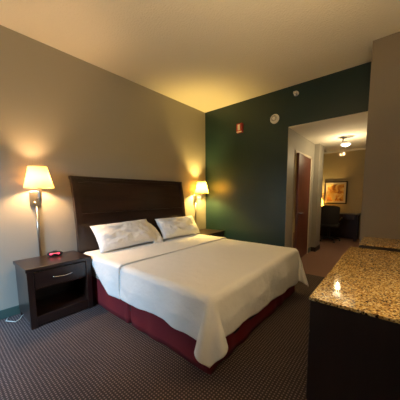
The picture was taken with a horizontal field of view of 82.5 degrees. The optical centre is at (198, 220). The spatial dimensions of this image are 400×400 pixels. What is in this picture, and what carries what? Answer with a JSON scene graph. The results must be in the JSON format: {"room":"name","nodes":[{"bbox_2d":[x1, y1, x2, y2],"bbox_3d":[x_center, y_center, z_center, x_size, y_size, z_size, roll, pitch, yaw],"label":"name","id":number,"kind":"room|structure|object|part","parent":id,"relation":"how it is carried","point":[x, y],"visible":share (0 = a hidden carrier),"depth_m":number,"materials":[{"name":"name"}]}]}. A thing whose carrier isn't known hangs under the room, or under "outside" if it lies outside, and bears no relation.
{"room":"hotel room","nodes":[
{"label":"hotel room","id":0,"kind":"room"},
{"bbox_2d":[0,25,205,309],"bbox_3d":[-0.342,-0.719,4.533,0.100,3.070,10.000,5,8,40],"label":"wall","id":1,"kind":"structure","parent":0,"point":[61,112],"depth_m":2.87,"materials":[{"name":"beige paint"}]},
{"bbox_2d":[0,305,19,319],"bbox_3d":[-1.642,0.950,3.069,0.012,0.100,5.600,5,8,40],"label":"baseboard","id":2,"kind":"structure","parent":1,"relation":"attached to","point":[11,311],"depth_m":2.53,"materials":[{"name":"teal plastic"}]},
{"bbox_2d":[23,166,54,255],"bbox_3d":[-1.776,-0.084,2.565,0.326,1.025,0.291,5,8,40],"label":"wall lamp","id":3,"kind":"object","parent":1,"relation":"attached to","point":[37,177],"visible":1,"depth_m":2.47,"materials":[{"name":"beige fabric"}]},
{"bbox_3d":[-1.893,-0.258,2.644,0.022,0.170,0.110,5,8,40],"label":"plate","id":4,"kind":"part","parent":3,"relation":"part of","materials":[{"name":"silver metal"}]},
{"bbox_3d":[-1.766,-0.476,2.510,0.286,0.230,0.286,5,8,40],"label":"lamp shade","id":5,"kind":"part","parent":3,"relation":"part of","materials":[{"name":"fabric"}]},
{"bbox_3d":[-1.887,0.121,2.684,0.021,0.593,0.021,5,8,40],"label":"cord","id":6,"kind":"part","parent":3,"relation":"part of","materials":[{"name":"silver metal"}]},
{"bbox_2d":[38,188,41,201],"bbox_3d":[-1.765,-0.290,2.531,0.036,0.155,0.036,5,8,40],"label":"socket","id":7,"kind":"object","parent":3,"relation":"attached to","point":[39,189],"depth_m":2.52,"materials":[{"name":"silver metal"}]},
{"bbox_2d":[193,181,208,222],"bbox_3d":[0.048,-0.289,4.707,0.326,1.025,0.291,5,8,40],"label":"wall lamp","id":8,"kind":"object","parent":1,"relation":"attached to","point":[201,187],"visible":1,"depth_m":4.58,"materials":[{"name":"white fabric"}]},
{"bbox_3d":[-0.070,-0.463,4.786,0.022,0.170,0.110,5,8,40],"label":"plate","id":9,"kind":"part","parent":8,"relation":"part of","materials":[{"name":"silver metal"}]},
{"bbox_3d":[0.057,-0.680,4.652,0.286,0.230,0.286,5,8,40],"label":"lamp shade","id":10,"kind":"part","parent":8,"relation":"part of","materials":[{"name":"fabric"}]},
{"bbox_2d":[0,232,358,399],"bbox_3d":[1.070,0.973,3.530,3.760,0.100,10.000,5,8,40],"label":"floor","id":11,"kind":"structure","parent":0,"point":[93,353],"depth_m":1.84,"materials":[{"name":"carpet"}]},
{"bbox_2d":[13,250,93,329],"bbox_3d":[-1.642,0.738,2.618,0.526,0.620,0.635,5,8,40],"label":"nightstand","id":12,"kind":"object","parent":11,"relation":"on","point":[49,288],"visible":1,"depth_m":2.52,"materials":[{"name":"brown wood"}]},
{"bbox_3d":[-1.845,0.751,2.409,0.445,0.525,0.030,5,8,40],"label":"panel","id":13,"kind":"part","parent":12,"relation":"part of","materials":[{"name":"brown wood"}]},
{"bbox_3d":[-1.668,0.794,2.275,0.054,0.585,0.055,5,8,40],"label":"post","id":14,"kind":"part","parent":12,"relation":"part of","materials":[{"name":"brown wood"}]},
{"bbox_3d":[-1.829,0.701,2.773,0.015,0.505,0.555,5,8,40],"label":"panel","id":15,"kind":"part","parent":12,"relation":"part of","materials":[{"name":"black wood"}]},
{"bbox_2d":[47,250,62,255],"bbox_3d":[-1.722,0.386,2.726,0.164,0.058,0.104,-4,7,-31],"label":"alarm clock","id":16,"kind":"object","parent":12,"relation":"on","point":[55,252],"visible":1,"depth_m":2.69,"materials":[{"name":"black plastic"}]},
{"bbox_3d":[-1.635,0.560,2.590,0.430,0.170,0.501,5,8,40],"label":"drawer","id":17,"kind":"part","parent":12,"relation":"part of","materials":[{"name":"brown wood"}]},
{"bbox_2d":[36,289,86,315],"bbox_3d":[-1.652,0.944,2.651,0.445,0.025,0.555,5,8,40],"label":"shelf","id":18,"kind":"object","parent":12,"relation":"attached to","point":[52,304],"depth_m":2.64,"materials":[{"name":"brown wood"}]},
{"bbox_3d":[-1.480,0.995,2.511,0.033,0.100,0.509,5,8,40],"label":"rail","id":19,"kind":"part","parent":12,"relation":"part of","materials":[{"name":"brown wood"}]},
{"bbox_3d":[-1.470,0.699,2.850,0.445,0.525,0.030,5,8,40],"label":"panel","id":20,"kind":"part","parent":12,"relation":"part of","materials":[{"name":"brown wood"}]},
{"bbox_3d":[-1.304,0.743,2.702,0.054,0.585,0.055,5,8,40],"label":"post","id":21,"kind":"part","parent":12,"relation":"part of","materials":[{"name":"brown wood"}]},
{"bbox_2d":[68,176,294,374],"bbox_3d":[-0.161,0.197,3.016,2.236,1.580,1.978,5,8,40],"label":"bed","id":22,"kind":"object","parent":11,"relation":"on","point":[96,200],"visible":0.3,"depth_m":2.98,"materials":[{"name":"brown wood"}]},
{"bbox_3d":[-1.557,0.227,2.960,0.155,1.560,0.075,5,8,40],"label":"headboard post","id":23,"kind":"part","parent":22,"relation":"part of","materials":[{"name":"brown wood"}]},
{"bbox_3d":[-0.070,0.541,3.006,2.040,0.275,1.920,5,8,40],"label":"mattress","id":24,"kind":"part","parent":22,"relation":"part of","materials":[{"name":"white fabric"}]},
{"bbox_3d":[-0.992,-0.639,3.625,0.079,0.035,1.978,5,8,40],"label":"rail","id":25,"kind":"part","parent":22,"relation":"part of","materials":[{"name":"brown wood"}]},
{"bbox_3d":[-0.978,-0.599,3.618,0.040,0.045,1.820,5,8,40],"label":"rail","id":26,"kind":"part","parent":22,"relation":"part of","materials":[{"name":"brown wood"}]},
{"bbox_3d":[-0.950,0.015,3.667,0.126,1.315,1.870,5,8,40],"label":"headboard","id":27,"kind":"part","parent":22,"relation":"part of","materials":[{"name":"brown wood"}]},
{"bbox_3d":[-0.915,-0.161,3.616,0.042,0.025,1.820,5,8,40],"label":"rail","id":28,"kind":"part","parent":22,"relation":"part of","materials":[{"name":"brown wood"}]},
{"bbox_2d":[84,234,226,298],"bbox_3d":[-0.494,0.513,3.366,0.846,0.362,2.050,5,8,40],"label":"sheet","id":29,"kind":"object","parent":22,"relation":"on","point":[107,265],"visible":0.79,"depth_m":2.76,"materials":[{"name":"white fabric"}]},
{"bbox_2d":[90,219,162,253],"bbox_3d":[-0.967,0.184,3.203,0.304,0.361,1.014,5,8,40],"label":"pillow","id":30,"kind":"object","parent":29,"relation":"on","point":[109,237],"visible":1,"depth_m":3.03,"materials":[{"name":"white fabric"}]},
{"bbox_2d":[155,216,199,238],"bbox_3d":[-0.341,0.097,3.927,0.290,0.326,0.886,5,8,40],"label":"pillow","id":31,"kind":"object","parent":29,"relation":"on","point":[186,225],"visible":1,"depth_m":3.77,"materials":[{"name":"white fabric"}]},
{"bbox_3d":[-0.332,0.056,4.395,0.155,1.560,0.075,5,8,40],"label":"headboard post","id":32,"kind":"part","parent":22,"relation":"part of","materials":[{"name":"brown wood"}]},
{"bbox_2d":[120,238,308,367],"bbox_3d":[0.311,0.673,2.681,1.347,0.519,2.185,5,8,40],"label":"coverlet","id":33,"kind":"object","parent":22,"relation":"on","point":[205,292],"visible":1,"depth_m":2.06,"materials":[{"name":"white fabric"}]},
{"bbox_2d":[196,229,224,236],"bbox_3d":[0.141,0.508,4.685,0.558,0.589,0.635,5,8,40],"label":"nightstand","id":34,"kind":"object","parent":11,"relation":"on","point":[220,233],"visible":0.18,"depth_m":4.63,"materials":[{"name":"black wood"}]},
{"bbox_2d":[320,205,342,242],"bbox_3d":[3.683,0.060,6.446,0.612,1.021,0.609,4,8,36],"label":"desk chair","id":35,"kind":"object","parent":11,"relation":"on","point":[330,214],"visible":0.78,"depth_m":6.20,"materials":[{"name":"black fabric"}]},
{"bbox_3d":[3.683,0.106,6.450,0.500,0.090,0.480,4,8,36],"label":"seat","id":36,"kind":"part","parent":35,"relation":"part of","materials":[{"name":"black fabric"}]},
{"bbox_3d":[3.547,-0.166,6.238,0.527,0.523,0.156,4,8,36],"label":"backrest","id":37,"kind":"part","parent":35,"relation":"part of","materials":[{"name":"black fabric"}]},
{"bbox_2d":[320,213,360,240],"bbox_3d":[4.086,0.136,6.938,1.270,0.755,0.575,5,8,40],"label":"desk","id":38,"kind":"object","parent":11,"relation":"on","point":[349,228],"visible":0.45,"depth_m":6.71,"materials":[{"name":"brown wood"}]},
{"bbox_3d":[4.100,0.141,6.956,1.130,0.700,0.020,5,8,40],"label":"modesty panel","id":39,"kind":"part","parent":38,"relation":"part of","materials":[{"name":"brown wood"}]},
{"bbox_3d":[4.308,-0.122,6.679,0.470,0.120,0.485,5,8,40],"label":"drawer","id":40,"kind":"part","parent":38,"relation":"part of","materials":[{"name":"brown wood"}]},
{"bbox_3d":[4.380,0.213,6.370,0.060,0.720,0.060,5,8,40],"label":"leg","id":41,"kind":"part","parent":38,"relation":"part of","materials":[{"name":"brown wood"}]},
{"bbox_3d":[4.697,0.169,6.741,0.060,0.720,0.060,5,8,40],"label":"leg","id":42,"kind":"part","parent":38,"relation":"part of","materials":[{"name":"brown wood"}]},
{"bbox_2d":[306,246,399,399],"bbox_3d":[1.390,0.744,1.701,0.737,0.750,1.605,5,8,40],"label":"counter","id":43,"kind":"object","parent":11,"relation":"on","point":[354,341],"visible":1,"depth_m":1.21,"materials":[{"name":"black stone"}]},
{"bbox_3d":[0.891,0.936,1.645,0.016,0.210,0.740,5,8,40],"label":"drawer","id":44,"kind":"part","parent":43,"relation":"part of","materials":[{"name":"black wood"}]},
{"bbox_2d":[309,246,399,323],"bbox_3d":[1.399,0.381,1.651,0.705,0.018,1.605,5,8,40],"label":"countertop","id":45,"kind":"structure","parent":43,"relation":"on","point":[365,281],"depth_m":1.42,"materials":[{"name":"yellow stone"}]},
{"bbox_2d":[359,236,399,251],"bbox_3d":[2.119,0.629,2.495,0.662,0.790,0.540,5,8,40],"label":"backsplash","id":46,"kind":"structure","parent":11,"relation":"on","point":[386,244],"depth_m":2.43,"materials":[{"name":"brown stone"}]},
{"bbox_2d":[0,0,399,112],"bbox_3d":[1.038,-2.178,3.182,3.760,0.100,10.000,5,8,40],"label":"ceiling","id":47,"kind":"structure","parent":0,"point":[205,56],"depth_m":2.54,"materials":[{"name":"beige paint"}]},
{"bbox_2d":[205,61,371,246],"bbox_3d":[1.545,-0.671,3.931,3.560,3.070,0.120,5,8,40],"label":"wall","id":48,"kind":"structure","parent":0,"point":[246,172],"depth_m":4.16,"materials":[{"name":"teal paint"}]},
{"bbox_2d":[236,123,242,132],"bbox_3d":[0.770,-1.764,4.332,0.124,0.170,0.078,5,8,40],"label":"fire alarm","id":49,"kind":"object","parent":48,"relation":"attached to","point":[239,127],"visible":1,"depth_m":4.30,"materials":[{"name":"red plastic"}]},
{"bbox_2d":[270,114,278,123],"bbox_3d":[1.291,-1.752,3.907,0.156,0.156,0.050,5,8,40],"label":"smoke detector","id":50,"kind":"object","parent":48,"relation":"attached to","point":[274,118],"visible":1,"depth_m":3.89,"materials":[{"name":"white plastic"}]},
{"bbox_2d":[285,127,314,253],"bbox_3d":[2.140,-0.764,4.719,0.106,3.070,2.101,5,8,40],"label":"wall","id":51,"kind":"structure","parent":0,"point":[291,133],"depth_m":4.12,"materials":[{"name":"beige paint"}]},
{"bbox_2d":[291,150,311,252],"bbox_3d":[2.088,-0.275,4.624,0.012,2.120,1.100,5,8,40],"label":"trim","id":52,"kind":"structure","parent":51,"relation":"attached to","point":[296,151],"depth_m":4.29,"materials":[{"name":"beige"}]},
{"bbox_2d":[294,153,310,257],"bbox_3d":[2.129,-0.255,4.609,0.107,2.058,0.980,4,8,37],"label":"door","id":53,"kind":"structure","parent":51,"relation":"in","point":[303,162],"depth_m":4.50,"materials":[{"name":"brown wood"}]},
{"bbox_2d":[310,144,323,246],"bbox_3d":[2.768,-0.520,5.335,0.102,2.438,0.400,5,8,40],"label":"wall","id":54,"kind":"structure","parent":0,"point":[319,148],"depth_m":5.22,"materials":[{"name":"beige paint"}]},
{"bbox_2d":[311,245,319,251],"bbox_3d":[2.780,0.642,5.455,0.114,0.100,0.412,5,8,40],"label":"baseboard","id":55,"kind":"structure","parent":54,"relation":"attached to","point":[314,249],"depth_m":5.32,"materials":[{"name":"black plastic"}]},
{"bbox_2d":[289,111,367,151],"bbox_3d":[3.157,-1.641,4.374,1.792,0.008,3.051,5,8,40],"label":"ceiling","id":56,"kind":"structure","parent":0,"point":[327,132],"depth_m":4.07,"materials":[{"name":"beige paint"}]},
{"bbox_2d":[324,148,365,153],"bbox_3d":[3.975,-1.800,5.638,2.192,0.085,0.050,5,8,40],"label":"trim","id":57,"kind":"structure","parent":56,"relation":"attached to","point":[325,152],"depth_m":5.84,"materials":[{"name":"beige paint"}]},
{"bbox_2d":[340,137,350,154],"bbox_3d":[2.876,-1.474,4.495,0.197,0.360,0.170,5,8,40],"label":"ceiling light","id":58,"kind":"object","parent":56,"relation":"attached to","point":[342,138],"visible":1,"depth_m":4.46,"materials":[{"name":"white glass"}]},
{"bbox_2d":[293,149,365,238],"bbox_3d":[4.254,-1.049,7.106,3.760,3.070,0.100,5,8,40],"label":"wall","id":59,"kind":"structure","parent":0,"point":[348,166],"depth_m":6.84,"materials":[{"name":"beige paint"}]},
{"bbox_2d":[324,181,347,203],"bbox_3d":[4.227,-0.872,7.061,0.620,0.690,0.035,5,8,40],"label":"framed picture","id":60,"kind":"object","parent":59,"relation":"attached to","point":[335,192],"visible":1,"depth_m":7.05,"materials":[{"name":"brown wood"}]},
{"bbox_2d":[359,31,399,242],"bbox_3d":[2.443,-0.552,2.770,0.680,3.070,0.500,5,8,40],"label":"wall pier","id":61,"kind":"object","parent":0,"point":[380,210],"visible":0.57,"depth_m":2.65,"materials":[{"name":"brown paint"}]}
]}

